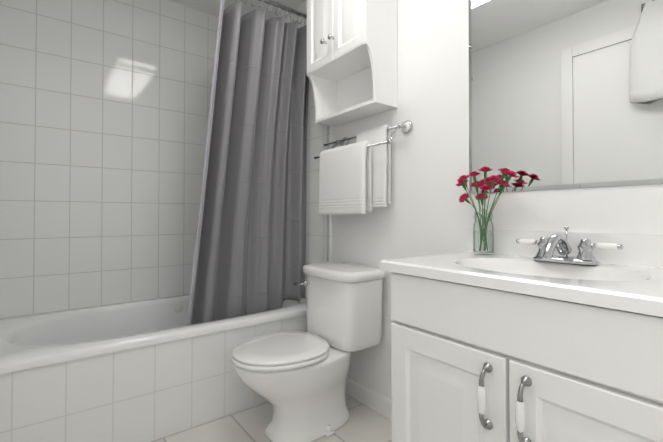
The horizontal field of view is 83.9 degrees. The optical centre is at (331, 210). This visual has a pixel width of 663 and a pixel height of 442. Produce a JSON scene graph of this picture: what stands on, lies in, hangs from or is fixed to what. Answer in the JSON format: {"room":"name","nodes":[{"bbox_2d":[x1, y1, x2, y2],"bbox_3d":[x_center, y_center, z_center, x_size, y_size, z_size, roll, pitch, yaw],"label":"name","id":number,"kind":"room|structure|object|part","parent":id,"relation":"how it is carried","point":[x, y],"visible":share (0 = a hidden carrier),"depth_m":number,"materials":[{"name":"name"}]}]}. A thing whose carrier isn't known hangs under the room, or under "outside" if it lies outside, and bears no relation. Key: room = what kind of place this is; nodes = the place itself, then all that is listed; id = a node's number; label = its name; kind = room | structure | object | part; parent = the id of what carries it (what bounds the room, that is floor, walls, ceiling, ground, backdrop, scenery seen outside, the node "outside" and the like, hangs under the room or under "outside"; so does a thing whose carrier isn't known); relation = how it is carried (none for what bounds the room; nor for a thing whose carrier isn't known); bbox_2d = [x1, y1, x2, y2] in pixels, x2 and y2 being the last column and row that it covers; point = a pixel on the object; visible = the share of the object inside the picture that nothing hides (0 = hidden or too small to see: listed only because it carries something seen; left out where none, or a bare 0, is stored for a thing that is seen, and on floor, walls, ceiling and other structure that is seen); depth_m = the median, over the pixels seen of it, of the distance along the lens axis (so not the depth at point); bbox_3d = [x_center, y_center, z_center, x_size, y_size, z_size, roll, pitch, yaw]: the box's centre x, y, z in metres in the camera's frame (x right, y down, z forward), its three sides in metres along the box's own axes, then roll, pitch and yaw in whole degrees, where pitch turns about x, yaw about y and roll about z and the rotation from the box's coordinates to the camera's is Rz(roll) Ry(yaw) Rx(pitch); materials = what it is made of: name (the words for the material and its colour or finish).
{"room":"bathroom","nodes":[
{"label":"bathroom","id":0,"kind":"room"},
{"bbox_2d":[0,0,217,317],"bbox_3d":[-1.139,-0.176,2.358,1.760,2.350,0.100,1,-1,-37],"label":"tiled wall","id":1,"kind":"structure","parent":0,"point":[104,110],"depth_m":2.14,"materials":[{"name":"tile"}]},
{"bbox_2d":[167,0,306,19],"bbox_3d":[-0.233,-1.417,1.179,1.960,0.100,3.300,1,-1,-37],"label":"ceiling","id":2,"kind":"structure","parent":0,"point":[210,7],"depth_m":2.43,"materials":[{"name":"white paint"}]},
{"bbox_2d":[151,393,391,441],"bbox_3d":[-0.233,1.033,1.147,1.960,0.100,3.300,1,-1,-37],"label":"floor","id":3,"kind":"structure","parent":0,"point":[364,423],"depth_m":1.68,"materials":[{"name":"tile"}]},
{"bbox_2d":[0,294,306,441],"bbox_3d":[-0.871,0.769,1.992,1.554,0.450,0.782,1,-1,-37],"label":"bathtub","id":4,"kind":"object","parent":3,"relation":"on","point":[149,370],"visible":0.71,"depth_m":1.60,"materials":[{"name":"white plastic"}]},
{"bbox_2d":[231,262,385,441],"bbox_3d":[-0.119,0.633,1.710,0.697,0.714,0.428,1,-1,-37],"label":"toilet","id":5,"kind":"object","parent":3,"relation":"on","point":[297,380],"visible":1,"depth_m":1.64,"materials":[{"name":"white ceramic"}]},
{"bbox_3d":[-0.227,0.620,1.624,0.421,0.019,0.380,1,-1,-37],"label":"seat","id":6,"kind":"part","parent":5,"relation":"part of","materials":[{"name":"white plastic"}]},
{"bbox_3d":[-0.223,0.599,1.627,0.424,0.020,0.374,1,-1,-37],"label":"lid","id":7,"kind":"part","parent":5,"relation":"part of","materials":[{"name":"white ceramic"}]},
{"bbox_3d":[-0.161,0.814,1.671,0.572,0.352,0.372,1,-1,-37],"label":"bowl","id":8,"kind":"part","parent":5,"relation":"part of","materials":[{"name":"white ceramic"}]},
{"bbox_3d":[-0.159,0.371,1.894,0.031,0.035,0.092,1,-1,-37],"label":"handle","id":9,"kind":"part","parent":5,"relation":"part of","materials":[{"name":"silver metal"}]},
{"bbox_3d":[0.056,0.480,1.840,0.248,0.312,0.392,1,-1,-37],"label":"tank","id":10,"kind":"part","parent":5,"relation":"part of","materials":[{"name":"white ceramic"}]},
{"bbox_2d":[380,229,662,441],"bbox_3d":[0.568,0.523,0.961,0.512,0.915,0.785,1,-1,-37],"label":"bathroom vanity","id":11,"kind":"object","parent":3,"relation":"on","point":[510,339],"visible":0.98,"depth_m":0.84,"materials":[{"name":"white paint"}]},
{"bbox_2d":[456,166,518,254],"bbox_3d":[0.538,-0.001,1.297,0.108,0.310,0.242,1,-1,-37],"label":"flower vase","id":12,"kind":"object","parent":11,"relation":"on","point":[486,180],"visible":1,"depth_m":1.30,"materials":[{"name":"clear glass"}]},
{"bbox_2d":[516,226,622,264],"bbox_3d":[0.650,0.097,1.064,0.155,0.107,0.284,1,-1,-37],"label":"faucet","id":13,"kind":"object","parent":11,"relation":"on","point":[547,246],"visible":0.98,"depth_m":1.04,"materials":[{"name":"silver metal"}]},
{"bbox_2d":[285,1,326,297],"bbox_3d":[-0.204,-0.175,2.499,0.100,2.350,0.805,1,-1,-37],"label":"tiled wall","id":14,"kind":"structure","parent":0,"point":[316,236],"depth_m":2.30,"materials":[{"name":"paint"}]},
{"bbox_2d":[186,0,308,325],"bbox_3d":[-0.719,-0.255,1.805,1.556,1.832,0.213,1,-1,-37],"label":"shower curtain","id":15,"kind":"object","parent":14,"relation":"attached to","point":[249,255],"visible":0.94,"depth_m":2.05,"materials":[{"name":"grey fabric"}]},
{"bbox_3d":[-0.674,-1.139,1.757,1.556,0.064,0.064,1,-1,-37],"label":"rod","id":16,"kind":"part","parent":15,"relation":"part of","materials":[{"name":"silver metal"}]},
{"bbox_2d":[327,125,330,261],"bbox_3d":[-0.012,-0.179,2.157,0.006,2.350,0.032,1,-1,-37],"label":"trim","id":17,"kind":"structure","parent":14,"relation":"attached to","point":[328,215],"depth_m":2.15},
{"bbox_2d":[473,212,493,254],"bbox_3d":[0.536,0.080,1.303,0.069,0.148,0.069,1,-1,-37],"label":"vase","id":18,"kind":"object","parent":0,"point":[483,231],"depth_m":1.30,"materials":[{"name":"clear glass"}]},
{"bbox_2d":[331,0,662,399],"bbox_3d":[0.702,-0.190,1.303,0.100,2.350,2.195,1,-1,-37],"label":"wall","id":19,"kind":"structure","parent":0,"point":[425,212],"depth_m":1.57,"materials":[{"name":"white paint"}]},
{"bbox_2d":[307,0,397,126],"bbox_3d":[0.067,-0.881,1.854,0.252,0.795,0.475,1,-1,-37],"label":"upper cabinet","id":20,"kind":"object","parent":19,"relation":"attached to","point":[352,60],"visible":1,"depth_m":1.80,"materials":[{"name":"white paint"}]},
{"bbox_2d":[314,120,412,213],"bbox_3d":[0.122,-0.196,1.858,0.152,0.429,0.611,1,-1,-37],"label":"towel rail","id":21,"kind":"object","parent":19,"relation":"attached to","point":[354,178],"visible":1,"depth_m":1.76,"materials":[{"name":"silver metal"}]},
{"bbox_2d":[319,141,371,213],"bbox_3d":[0.062,-0.155,1.869,0.072,0.348,0.360,1,-1,-37],"label":"towel","id":22,"kind":"object","parent":21,"relation":"hanging from","point":[345,172],"depth_m":1.80,"materials":[{"name":"white fabric"}]},
{"bbox_2d":[356,125,390,207],"bbox_3d":[0.200,-0.207,1.799,0.050,0.388,0.210,1,-1,-37],"label":"towel","id":23,"kind":"object","parent":21,"relation":"hanging from","point":[380,154],"depth_m":1.73,"materials":[{"name":"white fabric"}]},
{"bbox_2d":[345,376,391,420],"bbox_3d":[0.271,0.945,1.765,0.012,0.090,0.910,1,-1,-37],"label":"baseboard","id":24,"kind":"structure","parent":19,"relation":"attached to","point":[379,403],"depth_m":1.84,"materials":[{"name":"white paint"}]},
{"bbox_2d":[469,0,662,193],"bbox_3d":[0.771,-0.569,1.127,0.005,0.998,0.782,1,-1,-37],"label":"mirror","id":25,"kind":"object","parent":19,"relation":"attached to","point":[565,94],"visible":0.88,"depth_m":1.16,"materials":[{"name":"silver glass"}]}
]}

